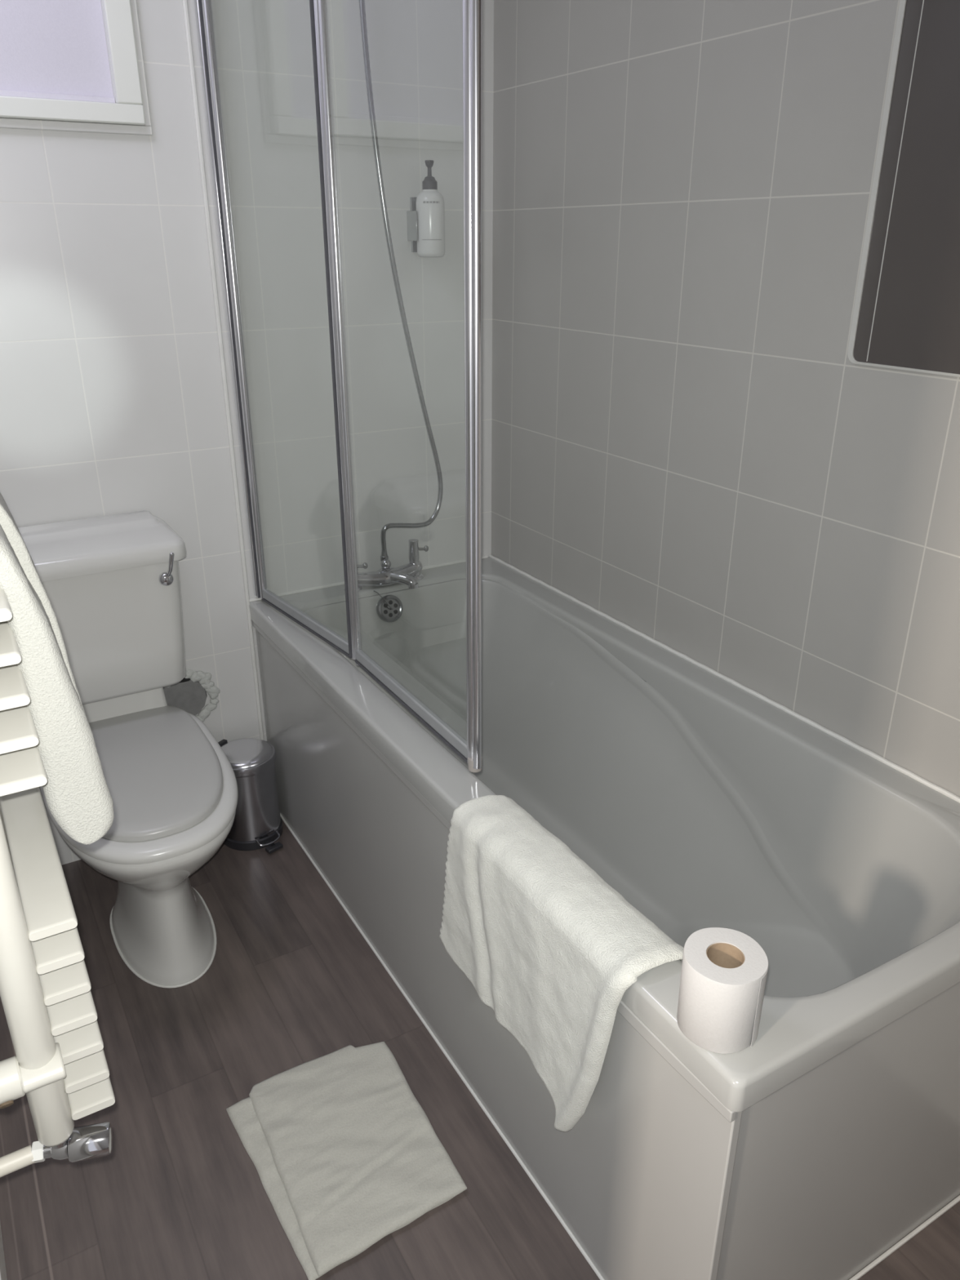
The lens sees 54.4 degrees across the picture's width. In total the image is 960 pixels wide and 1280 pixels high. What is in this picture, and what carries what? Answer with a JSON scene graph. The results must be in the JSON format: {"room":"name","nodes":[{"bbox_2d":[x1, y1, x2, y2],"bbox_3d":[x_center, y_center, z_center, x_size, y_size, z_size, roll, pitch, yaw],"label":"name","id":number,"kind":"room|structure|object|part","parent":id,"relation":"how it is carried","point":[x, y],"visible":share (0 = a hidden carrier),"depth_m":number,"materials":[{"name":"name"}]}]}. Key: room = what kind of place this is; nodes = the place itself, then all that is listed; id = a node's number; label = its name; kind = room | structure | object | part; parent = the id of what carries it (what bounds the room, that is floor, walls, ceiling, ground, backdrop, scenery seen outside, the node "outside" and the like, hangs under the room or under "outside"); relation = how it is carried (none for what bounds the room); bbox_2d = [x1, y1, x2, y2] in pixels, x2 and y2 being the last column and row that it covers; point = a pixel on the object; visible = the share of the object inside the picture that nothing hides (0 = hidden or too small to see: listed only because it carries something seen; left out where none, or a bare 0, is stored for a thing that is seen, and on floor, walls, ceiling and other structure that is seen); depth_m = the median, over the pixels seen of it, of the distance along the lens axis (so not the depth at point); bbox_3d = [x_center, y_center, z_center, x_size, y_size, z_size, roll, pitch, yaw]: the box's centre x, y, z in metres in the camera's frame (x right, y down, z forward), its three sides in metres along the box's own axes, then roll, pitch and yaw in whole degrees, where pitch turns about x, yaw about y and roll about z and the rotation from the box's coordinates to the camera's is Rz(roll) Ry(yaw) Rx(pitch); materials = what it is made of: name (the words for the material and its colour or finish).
{"room":"bathroom","nodes":[
{"label":"bathroom","id":0,"kind":"room"},
{"bbox_2d":[0,0,493,865],"bbox_3d":[-0.684,-0.628,2.135,1.590,2.350,0.120,-13,26,-28],"label":"wall","id":1,"kind":"structure","parent":0,"point":[112,398],"depth_m":2.10,"materials":[{"name":"tile"}]},
{"bbox_2d":[0,0,152,135],"bbox_3d":[-0.930,-1.210,1.651,0.612,0.537,0.042,-13,26,-28],"label":"window","id":2,"kind":"structure","parent":1,"relation":"in","point":[55,66],"depth_m":1.79,"materials":[{"name":"plastic"}]},
{"bbox_3d":[-0.939,-1.217,1.663,0.486,0.436,0.008,-13,26,-28],"label":"pane","id":3,"kind":"part","parent":2,"relation":"part of","materials":[{"name":"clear glass"}]},
{"bbox_3d":[-0.932,-1.018,1.737,0.486,0.012,0.015,-13,26,-28],"label":"sill","id":4,"kind":"part","parent":2,"relation":"part of","materials":[{"name":"white plastic"}]},
{"bbox_2d":[163,669,219,722],"bbox_3d":[-0.737,0.154,2.352,0.168,0.175,0.016,-13,26,-28],"label":"pipe","id":5,"kind":"object","parent":1,"relation":"attached to","point":[189,695],"visible":0.71,"depth_m":2.35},
{"bbox_2d":[182,0,264,740],"bbox_3d":[-0.583,-0.618,2.123,0.010,2.340,0.010,-13,26,-28],"label":"trim","id":6,"kind":"structure","parent":1,"relation":"attached to","point":[185,8],"depth_m":2.10,"materials":[{"name":"white plastic"}]},
{"bbox_2d":[249,555,488,601],"bbox_3d":[-0.281,-0.168,2.510,0.700,0.009,0.009,-13,26,-28],"label":"trim","id":7,"kind":"structure","parent":1,"relation":"attached to","point":[486,556],"depth_m":2.44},
{"bbox_2d":[406,160,444,257],"bbox_3d":[-0.123,-1.014,2.202,0.073,0.206,0.079,-13,26,-28],"label":"soap dispenser","id":8,"kind":"object","parent":1,"relation":"attached to","point":[425,218],"visible":1,"depth_m":2.19,"materials":[{"name":"white plastic"}]},
{"bbox_2d":[415,189,444,257],"bbox_3d":[-0.117,-0.985,2.211,0.067,0.146,0.067,-13,26,-28],"label":"bottle","id":9,"kind":"object","parent":8,"relation":"on","point":[429,203],"depth_m":2.19,"materials":[{"name":"white plastic"}]},
{"bbox_2d":[0,820,959,1279],"bbox_3d":[-0.892,1.199,0.954,4.020,0.080,3.020,-13,26,-28],"label":"floor","id":10,"kind":"structure","parent":0,"point":[291,981],"depth_m":1.64,"materials":[{"name":"brown wood"}]},
{"bbox_2d":[17,510,238,988],"bbox_3d":[-0.732,0.247,1.973,0.396,0.869,0.670,-13,26,-28],"label":"toilet","id":11,"kind":"object","parent":10,"relation":"on","point":[111,584],"visible":0.81,"depth_m":1.97,"materials":[{"name":"ceramic"}]},
{"bbox_3d":[-0.849,-0.200,1.998,0.396,0.066,0.208,-13,26,-28],"label":"cistern lid","id":12,"kind":"part","parent":11,"relation":"part of","materials":[{"name":"white ceramic"}]},
{"bbox_2d":[82,687,167,722],"bbox_3d":[-0.861,0.216,2.199,0.246,0.247,0.148,-13,26,-28],"label":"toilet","id":13,"kind":"object","parent":11,"relation":"attached to","point":[139,705],"depth_m":2.14,"materials":[{"name":"white ceramic"}]},
{"bbox_3d":[-0.709,0.292,1.950,0.370,0.024,0.581,-13,26,-28],"label":"seat","id":14,"kind":"part","parent":11,"relation":"part of","materials":[{"name":"plastic"}]},
{"bbox_3d":[-0.717,0.265,1.953,0.322,0.024,0.533,-13,26,-28],"label":"seat lid","id":15,"kind":"part","parent":11,"relation":"part of","materials":[{"name":"plastic"}]},
{"bbox_3d":[-0.676,-0.132,2.011,0.031,0.031,0.023,-13,26,-28],"label":"flush handle","id":16,"kind":"part","parent":11,"relation":"part of","materials":[{"name":"silver metal"}]},
{"bbox_3d":[-0.661,-0.160,1.990,0.031,0.060,0.011,12,26,26],"label":"flush lever","id":17,"kind":"part","parent":11,"relation":"part of","materials":[{"name":"silver metal"}]},
{"bbox_2d":[217,737,283,853],"bbox_3d":[-0.590,0.399,2.398,0.162,0.254,0.201,-13,26,-28],"label":"pedal bin","id":18,"kind":"object","parent":10,"relation":"on","point":[257,824],"visible":0.75,"depth_m":2.37,"materials":[{"name":"silver metal"}]},
{"bbox_3d":[-0.600,0.282,2.366,0.146,0.013,0.146,-13,26,-28],"label":"bin lid","id":19,"kind":"part","parent":18,"relation":"part of","materials":[{"name":"metal"}]},
{"bbox_2d":[226,1041,466,1279],"bbox_3d":[-0.235,0.863,1.609,0.308,0.020,0.385,-13,26,-28],"label":"bath mat","id":20,"kind":"object","parent":10,"relation":"on","point":[344,1154],"visible":1,"depth_m":1.58,"materials":[{"name":"fabric"}]},
{"bbox_2d":[248,556,959,1279],"bbox_3d":[0.155,0.397,1.961,0.713,0.601,1.698,-13,26,-28],"label":"bathtub","id":21,"kind":"object","parent":10,"relation":"on","point":[808,1150],"visible":0.84,"depth_m":1.65,"materials":[{"name":"plastic"}]},
{"bbox_2d":[194,0,482,773],"bbox_3d":[-0.268,-0.574,1.711,0.053,1.377,1.011,-15,27,-31],"label":"screen","id":22,"kind":"object","parent":21,"relation":"on","point":[469,750],"visible":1,"depth_m":1.70,"materials":[{"name":"silver glass"}]},
{"bbox_3d":[-0.539,-0.732,2.067,0.019,1.366,0.019,-13,26,-28],"label":"post","id":23,"kind":"part","parent":22,"relation":"part of","materials":[{"name":"metal"}]},
{"bbox_3d":[-0.406,-0.048,2.167,0.013,0.024,0.447,-16,28,-34],"label":"rail","id":24,"kind":"part","parent":22,"relation":"part of","materials":[{"name":"silver metal"}]},
{"bbox_3d":[-0.262,-0.587,1.729,0.019,1.366,0.030,-13,26,-28],"label":"post","id":25,"kind":"part","parent":22,"relation":"part of","materials":[{"name":"metal"}]},
{"bbox_3d":[-0.138,0.112,1.794,0.013,0.024,0.484,-13,26,-28],"label":"rail","id":26,"kind":"part","parent":22,"relation":"part of","materials":[{"name":"silver metal"}]},
{"bbox_3d":[-0.009,-0.415,1.328,0.019,1.366,0.034,-13,26,-28],"label":"post","id":27,"kind":"part","parent":22,"relation":"part of","materials":[{"name":"metal"}]},
{"bbox_3d":[-0.252,-0.102,2.422,0.054,0.047,0.008,9,25,19],"label":"plug chain","id":28,"kind":"part","parent":21,"relation":"part of","materials":[{"name":"silver metal"}]},
{"bbox_2d":[343,0,443,591],"bbox_3d":[-0.208,-0.812,2.181,0.294,1.448,0.118,-13,26,-28],"label":"mixer tap","id":29,"kind":"object","parent":21,"relation":"on","point":[408,574],"visible":0.94,"depth_m":2.41,"materials":[{"name":"silver metal"}]},
{"bbox_2d":[343,538,428,591],"bbox_3d":[-0.242,-0.198,2.451,0.241,0.105,0.067,-13,26,-28],"label":"tap","id":30,"kind":"object","parent":29,"relation":"on","point":[386,575],"depth_m":2.43,"materials":[{"name":"silver metal"}]},
{"bbox_3d":[-0.246,-0.196,2.444,0.028,0.034,0.028,-13,26,-28],"label":"diverter knob","id":31,"kind":"part","parent":29,"relation":"part of","materials":[{"name":"silver metal"}]},
{"bbox_3d":[-0.204,-0.158,2.436,0.090,0.038,0.031,10,25,21],"label":"spout","id":32,"kind":"part","parent":29,"relation":"part of","materials":[{"name":"silver metal"}]},
{"bbox_2d":[280,813,604,1279],"bbox_3d":[-0.144,0.742,1.916,0.006,0.006,1.700,-13,26,-28],"label":"trim","id":33,"kind":"structure","parent":21,"relation":"attached to","point":[532,1179],"depth_m":1.74,"materials":[{"name":"white plastic"}]},
{"bbox_3d":[-0.144,0.487,1.816,0.012,0.549,1.682,-13,26,-28],"label":"panel","id":34,"kind":"part","parent":21,"relation":"part of","materials":[{"name":"plastic"}]},
{"bbox_2d":[439,795,684,1132],"bbox_3d":[0.099,0.477,1.404,0.142,0.356,0.489,-13,26,-28],"label":"hand towel","id":35,"kind":"object","parent":21,"relation":"hanging from","point":[541,939],"visible":0.98,"depth_m":1.32,"materials":[{"name":"white fabric"}]},
{"bbox_2d":[676,927,768,1053],"bbox_3d":[0.275,0.398,1.065,0.092,0.100,0.093,-13,26,-28],"label":"toilet roll","id":36,"kind":"object","parent":21,"relation":"on","point":[724,972],"visible":1,"depth_m":1.03,"materials":[{"name":"paper"}]},
{"bbox_3d":[0.585,0.699,1.317,0.692,0.553,0.008,-13,26,-28],"label":"panel","id":37,"kind":"part","parent":21,"relation":"part of","materials":[{"name":"plastic"}]},
{"bbox_2d":[848,1195,959,1279],"bbox_3d":[0.581,0.956,1.415,0.700,0.006,0.006,-13,26,-28],"label":"trim","id":38,"kind":"structure","parent":21,"relation":"attached to","point":[948,1206],"depth_m":1.46,"materials":[{"name":"white plastic"}]},
{"bbox_2d":[491,0,959,797],"bbox_3d":[0.789,-0.307,1.385,0.120,2.350,3.020,-13,26,-28],"label":"wall","id":39,"kind":"structure","parent":0,"point":[689,447],"depth_m":1.76,"materials":[{"name":"tile"}]},
{"bbox_2d":[488,555,959,803],"bbox_3d":[0.461,0.048,2.006,0.009,0.010,1.700,-13,26,-28],"label":"trim","id":40,"kind":"structure","parent":39,"relation":"attached to","point":[817,726],"depth_m":1.86,"materials":[{"name":"white plastic"}]},
{"bbox_2d":[847,0,959,377],"bbox_3d":[0.835,-0.651,1.015,0.008,0.767,0.921,-13,26,-28],"label":"wall mirror","id":41,"kind":"object","parent":39,"relation":"attached to","point":[906,313],"visible":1,"depth_m":1.37,"materials":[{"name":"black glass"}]},
{"bbox_3d":[-0.585,0.016,0.631,0.100,2.350,2.800,-13,26,-28],"label":"wall","id":42,"kind":"structure","parent":0,"visible":0},
{"bbox_2d":[0,1222,7,1279],"bbox_3d":[-0.819,0.861,1.547,0.015,0.075,1.683,-13,26,-28],"label":"baseboard","id":43,"kind":"structure","parent":42,"relation":"attached to","point":[2,1265],"depth_m":1.40,"materials":[{"name":"white paint"}]},
{"bbox_2d":[0,587,115,1177],"bbox_3d":[-0.567,0.196,0.990,0.194,0.598,0.477,-13,26,-28],"label":"towel radiator","id":44,"kind":"object","parent":42,"relation":"attached to","point":[60,1063],"visible":1,"depth_m":0.89,"materials":[{"name":"metal"}]},
{"bbox_2d":[0,492,114,844],"bbox_3d":[-0.507,-0.013,0.947,0.162,0.360,0.335,-13,26,-28],"label":"bath towel","id":45,"kind":"object","parent":44,"relation":"hanging from","point":[77,796],"visible":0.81,"depth_m":0.86,"materials":[{"name":"white fabric"}]}
]}

